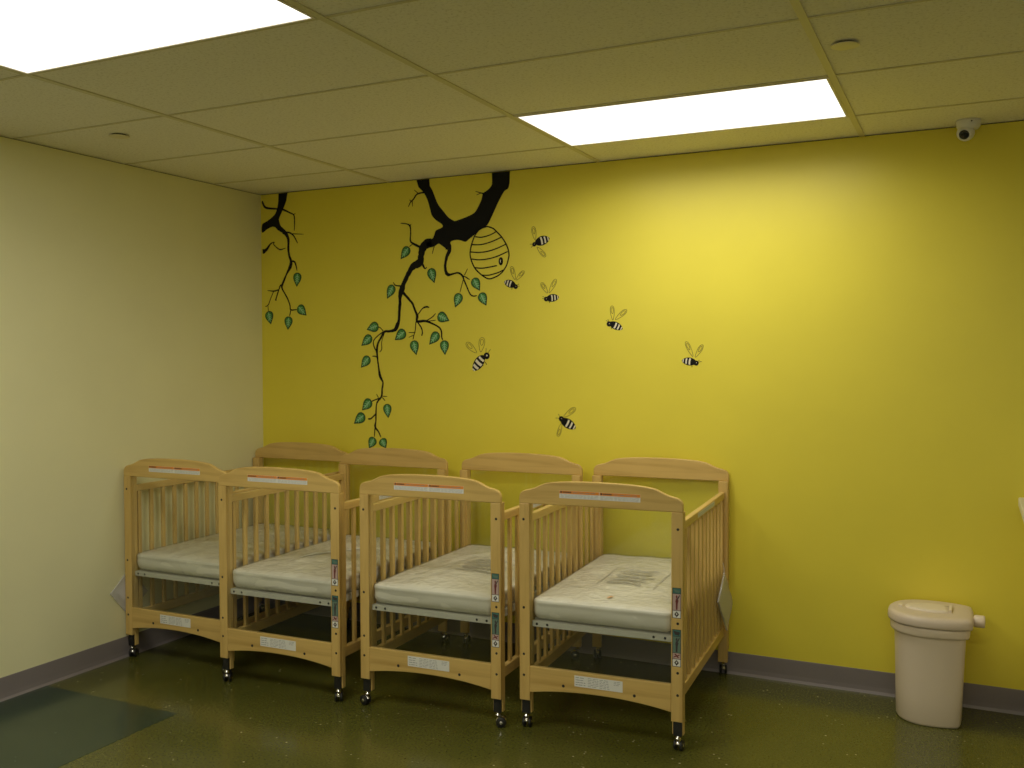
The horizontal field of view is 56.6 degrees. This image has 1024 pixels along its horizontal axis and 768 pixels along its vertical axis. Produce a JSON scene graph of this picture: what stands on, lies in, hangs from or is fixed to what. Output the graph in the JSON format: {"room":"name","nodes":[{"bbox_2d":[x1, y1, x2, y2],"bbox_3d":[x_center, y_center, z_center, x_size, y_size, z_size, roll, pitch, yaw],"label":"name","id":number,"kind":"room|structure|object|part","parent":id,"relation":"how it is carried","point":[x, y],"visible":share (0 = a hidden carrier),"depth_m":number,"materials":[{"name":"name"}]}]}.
{"room":"children's room","nodes":[
{"label":"children's room","id":0,"kind":"room"},
{"bbox_2d":[0,136,262,677],"bbox_3d":[-3.091,0.204,2.408,0.120,2.436,7.200,1,2,26],"label":"wall","id":1,"kind":"structure","parent":0,"point":[131,296],"depth_m":4.58,"materials":[{"name":"beige paint"}]},
{"bbox_2d":[0,596,264,701],"bbox_3d":[-3.028,1.372,2.412,0.011,0.102,7.200,1,2,26],"label":"baseboard","id":2,"kind":"structure","parent":1,"relation":"attached to","point":[22,682],"depth_m":4.52,"materials":[{"name":"grey plastic"}]},
{"bbox_2d":[0,0,1023,194],"bbox_3d":[-0.068,-1.036,0.911,6.840,0.100,7.440,1,2,26],"label":"ceiling","id":3,"kind":"structure","parent":0,"point":[438,36],"depth_m":3.29,"materials":[{"name":"tile"}]},
{"bbox_2d":[109,133,129,138],"bbox_3d":[-1.687,-1.066,4.088,0.084,0.009,0.084,1,2,26],"label":"sprinkler cover","id":4,"kind":"object","parent":3,"relation":"attached to","point":[114,135],"visible":1,"depth_m":4.08,"materials":[{"name":"beige metal"}]},
{"bbox_2d":[0,0,315,74],"bbox_3d":[-1.217,-1.029,2.673,1.194,0.006,0.591,1,2,26],"label":"recessed light","id":5,"kind":"object","parent":3,"relation":"in","point":[36,36],"visible":1,"depth_m":2.73,"materials":[{"name":"white plastic"}]},
{"bbox_2d":[0,0,1023,184],"bbox_3d":[-0.068,-0.984,0.913,6.600,0.004,7.200,1,2,26],"label":"grid","id":6,"kind":"object","parent":3,"relation":"attached to","point":[797,6],"visible":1,"depth_m":3.31,"materials":[{"name":"beige metal"}]},
{"bbox_2d":[515,77,848,146],"bbox_3d":[0.676,-1.065,3.789,1.194,0.006,0.591,1,2,26],"label":"recessed light","id":7,"kind":"object","parent":3,"relation":"in","point":[810,99],"visible":1,"depth_m":3.75,"materials":[{"name":"white plastic"}]},
{"bbox_2d":[831,40,859,50],"bbox_3d":[1.023,-1.041,2.922,0.084,0.009,0.084,1,2,26],"label":"sprinkler cover","id":8,"kind":"object","parent":3,"relation":"attached to","point":[846,44],"visible":1,"depth_m":2.91,"materials":[{"name":"beige metal"}]},
{"bbox_2d":[956,118,980,140],"bbox_3d":[1.862,-1.033,3.884,0.095,0.084,0.096,1,2,26],"label":"security camera","id":9,"kind":"object","parent":3,"relation":"attached to","point":[966,127],"visible":1,"depth_m":3.86,"materials":[{"name":"white plastic"}]},
{"bbox_2d":[0,611,1023,767],"bbox_3d":[-0.061,1.514,0.983,6.840,0.121,7.440,1,2,26],"label":"floor","id":10,"kind":"structure","parent":0,"point":[169,705],"depth_m":3.86,"materials":[{"name":"green tile"}]},
{"bbox_2d":[124,442,350,673],"bbox_3d":[-1.403,0.845,5.005,0.659,1.000,0.997,1,2,26],"label":"crib","id":11,"kind":"object","parent":10,"relation":"on","point":[175,472],"visible":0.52,"depth_m":4.71,"materials":[{"name":"brown wood"}]},
{"bbox_2d":[117,583,125,602],"bbox_3d":[-1.903,1.013,4.730,0.012,0.279,0.231,1,2,25],"label":"booklet","id":12,"kind":"object","parent":11,"relation":"attached to","point":[121,592],"visible":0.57,"depth_m":4.69,"materials":[{"name":"white paper"}]},
{"bbox_3d":[-1.883,0.872,4.707,0.044,0.842,0.042,1,2,26],"label":"post","id":13,"kind":"part","parent":11,"relation":"part of","materials":[{"name":"brown wood"}]},
{"bbox_3d":[-1.613,0.407,4.552,0.656,0.097,0.020,1,2,26],"label":"rail","id":14,"kind":"part","parent":11,"relation":"part of","materials":[{"name":"brown wood"}]},
{"bbox_3d":[-1.610,1.154,4.573,0.568,0.105,0.020,1,2,26],"label":"rail","id":15,"kind":"part","parent":11,"relation":"part of","materials":[{"name":"brown wood"}]},
{"bbox_3d":[-1.676,1.135,5.136,0.023,0.046,0.896,1,2,26],"label":"rail","id":16,"kind":"part","parent":11,"relation":"part of","materials":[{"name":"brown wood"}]},
{"bbox_3d":[-1.678,0.503,5.119,0.023,0.033,0.896,1,2,26],"label":"rail","id":17,"kind":"part","parent":11,"relation":"part of","materials":[{"name":"brown wood"}]},
{"bbox_2d":[136,523,330,578],"bbox_3d":[-1.404,0.850,4.998,0.585,0.112,0.954,1,2,26],"label":"mattress","id":18,"kind":"object","parent":11,"relation":"on","point":[199,557],"visible":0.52,"depth_m":4.68,"materials":[{"name":"white fabric"}]},
{"bbox_3d":[-1.478,0.847,5.553,0.044,0.842,0.042,1,2,26],"label":"post","id":19,"kind":"part","parent":11,"relation":"part of","materials":[{"name":"brown wood"}]},
{"bbox_3d":[-1.131,1.141,4.876,0.023,0.046,0.896,1,2,26],"label":"rail","id":20,"kind":"part","parent":11,"relation":"part of","materials":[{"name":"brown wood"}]},
{"bbox_3d":[-1.133,0.509,4.858,0.023,0.033,0.896,1,2,26],"label":"rail","id":21,"kind":"part","parent":11,"relation":"part of","materials":[{"name":"brown wood"}]},
{"bbox_3d":[-1.199,0.381,5.418,0.656,0.097,0.020,1,2,26],"label":"rail","id":22,"kind":"part","parent":11,"relation":"part of","materials":[{"name":"brown wood"}]},
{"bbox_3d":[-0.926,0.853,5.290,0.044,0.842,0.042,1,2,26],"label":"post","id":23,"kind":"part","parent":11,"relation":"part of","materials":[{"name":"brown wood"}]},
{"bbox_2d":[218,448,449,700],"bbox_3d":[-0.832,0.854,4.646,0.672,1.000,0.997,1,2,25],"label":"crib","id":24,"kind":"object","parent":10,"relation":"on","point":[271,480],"visible":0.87,"depth_m":4.32,"materials":[{"name":"brown wood"}]},
{"bbox_3d":[-1.303,0.881,4.339,0.044,0.842,0.042,1,2,25],"label":"post","id":25,"kind":"part","parent":24,"relation":"part of","materials":[{"name":"brown wood"}]},
{"bbox_3d":[-1.031,0.415,4.188,0.656,0.097,0.020,1,2,25],"label":"rail","id":26,"kind":"part","parent":24,"relation":"part of","materials":[{"name":"brown wood"}]},
{"bbox_3d":[-1.104,1.144,4.771,0.023,0.046,0.896,1,2,25],"label":"rail","id":27,"kind":"part","parent":24,"relation":"part of","materials":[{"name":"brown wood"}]},
{"bbox_3d":[-1.029,1.163,4.209,0.568,0.105,0.020,1,2,25],"label":"rail","id":28,"kind":"part","parent":24,"relation":"part of","materials":[{"name":"brown wood"}]},
{"bbox_3d":[-1.106,0.512,4.753,0.023,0.033,0.896,1,2,25],"label":"rail","id":29,"kind":"part","parent":24,"relation":"part of","materials":[{"name":"brown wood"}]},
{"bbox_2d":[232,534,437,597],"bbox_3d":[-0.829,0.857,4.638,0.582,0.116,0.951,1,2,25],"label":"mattress","id":30,"kind":"object","parent":24,"relation":"on","point":[302,571],"visible":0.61,"depth_m":4.31,"materials":[{"name":"white fabric"}]},
{"bbox_3d":[-0.747,0.886,4.084,0.044,0.842,0.042,1,2,25],"label":"post","id":31,"kind":"part","parent":24,"relation":"part of","materials":[{"name":"brown wood"}]},
{"bbox_3d":[-0.913,0.856,5.191,0.044,0.842,0.042,1,2,25],"label":"post","id":32,"kind":"part","parent":24,"relation":"part of","materials":[{"name":"brown wood"}]},
{"bbox_3d":[-0.556,0.517,4.502,0.023,0.033,0.896,1,2,25],"label":"rail","id":33,"kind":"part","parent":24,"relation":"part of","materials":[{"name":"brown wood"}]},
{"bbox_3d":[-0.554,1.149,4.520,0.023,0.046,0.896,1,2,25],"label":"rail","id":34,"kind":"part","parent":24,"relation":"part of","materials":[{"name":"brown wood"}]},
{"bbox_3d":[-0.632,0.390,5.061,0.656,0.097,0.020,1,2,25],"label":"rail","id":35,"kind":"part","parent":24,"relation":"part of","materials":[{"name":"brown wood"}]},
{"bbox_3d":[-0.356,0.861,4.937,0.044,0.842,0.042,1,2,25],"label":"post","id":36,"kind":"part","parent":24,"relation":"part of","materials":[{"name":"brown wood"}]},
{"bbox_2d":[360,453,582,727],"bbox_3d":[-0.141,0.860,4.359,0.695,1.000,1.005,1,2,24],"label":"crib","id":37,"kind":"object","parent":10,"relation":"on","point":[384,656],"visible":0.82,"depth_m":4.03,"materials":[{"name":"brown wood"}]},
{"bbox_3d":[-0.617,0.887,4.053,0.044,0.842,0.042,1,2,24],"label":"post","id":38,"kind":"part","parent":37,"relation":"part of","materials":[{"name":"brown wood"}]},
{"bbox_3d":[-0.426,0.518,4.471,0.023,0.033,0.896,1,2,24],"label":"rail","id":39,"kind":"part","parent":37,"relation":"part of","materials":[{"name":"brown wood"}]},
{"bbox_3d":[-0.424,1.150,4.489,0.023,0.046,0.896,1,2,24],"label":"rail","id":40,"kind":"part","parent":37,"relation":"part of","materials":[{"name":"brown wood"}]},
{"bbox_3d":[-0.340,1.169,3.928,0.568,0.105,0.020,1,2,24],"label":"rail","id":41,"kind":"part","parent":37,"relation":"part of","materials":[{"name":"brown wood"}]},
{"bbox_3d":[-0.343,0.421,3.907,0.656,0.097,0.020,1,2,24],"label":"rail","id":42,"kind":"part","parent":37,"relation":"part of","materials":[{"name":"brown wood"}]},
{"bbox_3d":[-0.240,0.862,4.912,0.044,0.842,0.042,1,2,24],"label":"post","id":43,"kind":"part","parent":37,"relation":"part of","materials":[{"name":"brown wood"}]},
{"bbox_2d":[373,544,566,614],"bbox_3d":[-0.147,0.864,4.359,0.583,0.113,0.952,1,2,24],"label":"mattress","id":44,"kind":"object","parent":37,"relation":"on","point":[465,571],"visible":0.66,"depth_m":4.02,"materials":[{"name":"white fabric"}]},
{"bbox_3d":[-0.057,0.892,3.807,0.044,0.842,0.042,1,2,24],"label":"post","id":45,"kind":"part","parent":37,"relation":"part of","materials":[{"name":"brown wood"}]},
{"bbox_3d":[0.044,0.396,4.786,0.656,0.097,0.020,1,2,24],"label":"rail","id":46,"kind":"part","parent":37,"relation":"part of","materials":[{"name":"brown wood"}]},
{"bbox_3d":[0.127,0.523,4.228,0.023,0.033,0.896,1,2,24],"label":"rail","id":47,"kind":"part","parent":37,"relation":"part of","materials":[{"name":"brown wood"}]},
{"bbox_3d":[0.129,1.155,4.246,0.023,0.046,0.896,1,2,24],"label":"rail","id":48,"kind":"part","parent":37,"relation":"part of","materials":[{"name":"brown wood"}]},
{"bbox_3d":[0.321,0.867,4.666,0.044,0.842,0.042,1,2,24],"label":"post","id":49,"kind":"part","parent":37,"relation":"part of","materials":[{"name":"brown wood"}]},
{"bbox_2d":[519,457,728,750],"bbox_3d":[0.520,0.864,4.121,0.663,1.000,0.997,1,2,23],"label":"crib","id":50,"kind":"object","parent":10,"relation":"on","point":[699,539],"visible":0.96,"depth_m":3.78,"materials":[{"name":"brown wood"}]},
{"bbox_3d":[0.058,0.892,3.799,0.044,0.842,0.042,1,2,23],"label":"post","id":51,"kind":"part","parent":50,"relation":"part of","materials":[{"name":"brown wood"}]},
{"bbox_3d":[0.241,0.523,4.220,0.023,0.033,0.896,1,2,23],"label":"rail","id":52,"kind":"part","parent":50,"relation":"part of","materials":[{"name":"brown wood"}]},
{"bbox_3d":[0.243,1.155,4.238,0.023,0.046,0.896,1,2,23],"label":"rail","id":53,"kind":"part","parent":50,"relation":"part of","materials":[{"name":"brown wood"}]},
{"bbox_3d":[0.420,0.867,4.664,0.044,0.842,0.042,1,2,23],"label":"post","id":54,"kind":"part","parent":50,"relation":"part of","materials":[{"name":"brown wood"}]},
{"bbox_3d":[0.337,1.174,3.679,0.568,0.105,0.020,1,2,23],"label":"rail","id":55,"kind":"part","parent":50,"relation":"part of","materials":[{"name":"brown wood"}]},
{"bbox_3d":[0.334,0.426,3.658,0.656,0.097,0.020,1,2,23],"label":"rail","id":56,"kind":"part","parent":50,"relation":"part of","materials":[{"name":"brown wood"}]},
{"bbox_2d":[533,553,670,631],"bbox_3d":[0.522,0.869,4.113,0.586,0.112,0.951,1,2,23],"label":"mattress","id":57,"kind":"object","parent":50,"relation":"on","point":[628,584],"visible":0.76,"depth_m":3.80,"materials":[{"name":"white fabric"}]},
{"bbox_3d":[0.705,0.400,4.543,0.656,0.097,0.020,1,2,23],"label":"rail","id":58,"kind":"part","parent":50,"relation":"part of","materials":[{"name":"brown wood"}]},
{"bbox_3d":[0.622,0.897,3.563,0.044,0.842,0.042,1,2,23],"label":"post","id":59,"kind":"part","parent":50,"relation":"part of","materials":[{"name":"brown wood"}]},
{"bbox_3d":[0.800,1.160,4.005,0.023,0.046,0.896,1,2,23],"label":"rail","id":60,"kind":"part","parent":50,"relation":"part of","materials":[{"name":"brown wood"}]},
{"bbox_3d":[0.799,0.528,3.987,0.023,0.033,0.896,1,2,23],"label":"rail","id":61,"kind":"part","parent":50,"relation":"part of","materials":[{"name":"brown wood"}]},
{"bbox_3d":[0.984,0.872,4.428,0.044,0.842,0.042,1,2,23],"label":"post","id":62,"kind":"part","parent":50,"relation":"part of","materials":[{"name":"brown wood"}]},
{"bbox_2d":[718,564,732,630],"bbox_3d":[0.970,0.968,4.328,0.012,0.322,0.275,1,2,26],"label":"booklet","id":63,"kind":"object","parent":50,"relation":"hanging from","point":[725,602],"visible":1,"depth_m":4.32,"materials":[{"name":"white paper"}]},
{"bbox_2d":[888,599,984,728],"bbox_3d":[1.736,1.138,3.905,0.364,0.458,0.328,1,2,26],"label":"pail","id":64,"kind":"object","parent":10,"relation":"on","point":[931,637],"visible":1,"depth_m":3.79,"materials":[{"name":"beige plastic"}]},
{"bbox_3d":[1.718,0.943,3.909,0.325,0.046,0.328,1,2,26],"label":"lid","id":65,"kind":"part","parent":64,"relation":"part of","materials":[{"name":"beige plastic"}]},
{"bbox_3d":[1.867,0.951,3.815,0.054,0.049,0.049,1,2,26],"label":"hinge knob","id":66,"kind":"part","parent":64,"relation":"part of","materials":[{"name":"beige plastic"}]},
{"bbox_2d":[1018,497,1023,521],"bbox_3d":[2.800,0.933,3.226,1.900,0.900,0.642,1,2,26],"label":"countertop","id":67,"kind":"structure","parent":10,"relation":"on","point":[1020,500],"depth_m":3.73,"materials":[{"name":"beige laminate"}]},
{"bbox_2d":[261,121,1023,689],"bbox_3d":[1.526,0.140,4.242,6.840,2.436,0.120,1,2,26],"label":"wall","id":68,"kind":"structure","parent":0,"point":[854,306],"depth_m":4.40,"materials":[{"name":"yellow paint"}]},
{"bbox_2d":[262,193,306,328],"bbox_3d":[-1.325,-0.710,5.526,0.320,0.792,0.002,1,2,26],"label":"decal","id":69,"kind":"object","parent":68,"relation":"attached to","point":[274,221],"visible":1,"depth_m":5.52,"materials":[{"name":"black plastic"}]},
{"bbox_2d":[354,171,509,447],"bbox_3d":[-0.449,-0.367,5.113,0.977,1.460,0.002,1,2,26],"label":"decal","id":70,"kind":"object","parent":68,"relation":"attached to","point":[463,229],"visible":1,"depth_m":5.08,"materials":[{"name":"black plastic"}]},
{"bbox_2d":[466,337,490,370],"bbox_3d":[-0.177,-0.155,4.988,0.147,0.178,0.001,1,2,26],"label":"decal","id":71,"kind":"object","parent":68,"relation":"attached to","point":[479,361],"visible":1,"depth_m":4.98,"materials":[{"name":"black plastic"}]},
{"bbox_2d":[470,226,509,279],"bbox_3d":[-0.118,-0.682,4.944,0.234,0.279,0.001,1,2,26],"label":"decal","id":72,"kind":"object","parent":68,"relation":"attached to","point":[500,258],"visible":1,"depth_m":4.94,"materials":[{"name":"black plastic"}]},
{"bbox_2d":[1,120,1023,194],"bbox_3d":[-0.068,-0.984,0.913,6.840,0.004,7.440,1,2,26],"label":"trim","id":73,"kind":"structure","parent":68,"relation":"attached to","point":[1022,120],"depth_m":4.58,"materials":[{"name":"grey"}]},
{"bbox_2d":[504,266,523,288],"bbox_3d":[0.011,-0.545,4.886,0.116,0.120,0.001,1,2,26],"label":"decal","id":74,"kind":"object","parent":68,"relation":"attached to","point":[509,283],"visible":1,"depth_m":4.89,"materials":[{"name":"black plastic"}]},
{"bbox_2d":[531,226,549,256],"bbox_3d":[0.140,-0.720,4.818,0.109,0.159,0.001,1,2,26],"label":"decal","id":75,"kind":"object","parent":68,"relation":"attached to","point":[542,240],"visible":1,"depth_m":4.82,"materials":[{"name":"black plastic"}]},
{"bbox_2d":[541,279,558,302],"bbox_3d":[0.190,-0.469,4.801,0.101,0.120,0.001,1,2,26],"label":"decal","id":76,"kind":"object","parent":68,"relation":"attached to","point":[552,297],"visible":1,"depth_m":4.80,"materials":[{"name":"black plastic"}]},
{"bbox_2d":[557,407,575,435],"bbox_3d":[0.269,0.190,4.783,0.110,0.150,0.001,1,2,26],"label":"decal","id":77,"kind":"object","parent":68,"relation":"attached to","point":[567,423],"visible":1,"depth_m":4.78,"materials":[{"name":"black plastic"}]},
{"bbox_2d":[606,307,626,329],"bbox_3d":[0.510,-0.323,4.651,0.108,0.121,0.001,1,2,26],"label":"decal","id":78,"kind":"object","parent":68,"relation":"attached to","point":[615,325],"visible":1,"depth_m":4.66,"materials":[{"name":"black plastic"}]},
{"bbox_2d":[270,599,1023,715],"bbox_3d":[1.501,1.308,4.215,6.600,0.102,0.011,1,2,26],"label":"baseboard","id":79,"kind":"structure","parent":68,"relation":"attached to","point":[975,696],"depth_m":4.36,"materials":[{"name":"grey plastic"}]},
{"bbox_2d":[682,341,702,365],"bbox_3d":[0.852,-0.140,4.492,0.104,0.122,0.001,1,2,26],"label":"decal","id":80,"kind":"object","parent":68,"relation":"attached to","point":[688,361],"visible":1,"depth_m":4.50,"materials":[{"name":"black plastic"}]}
]}

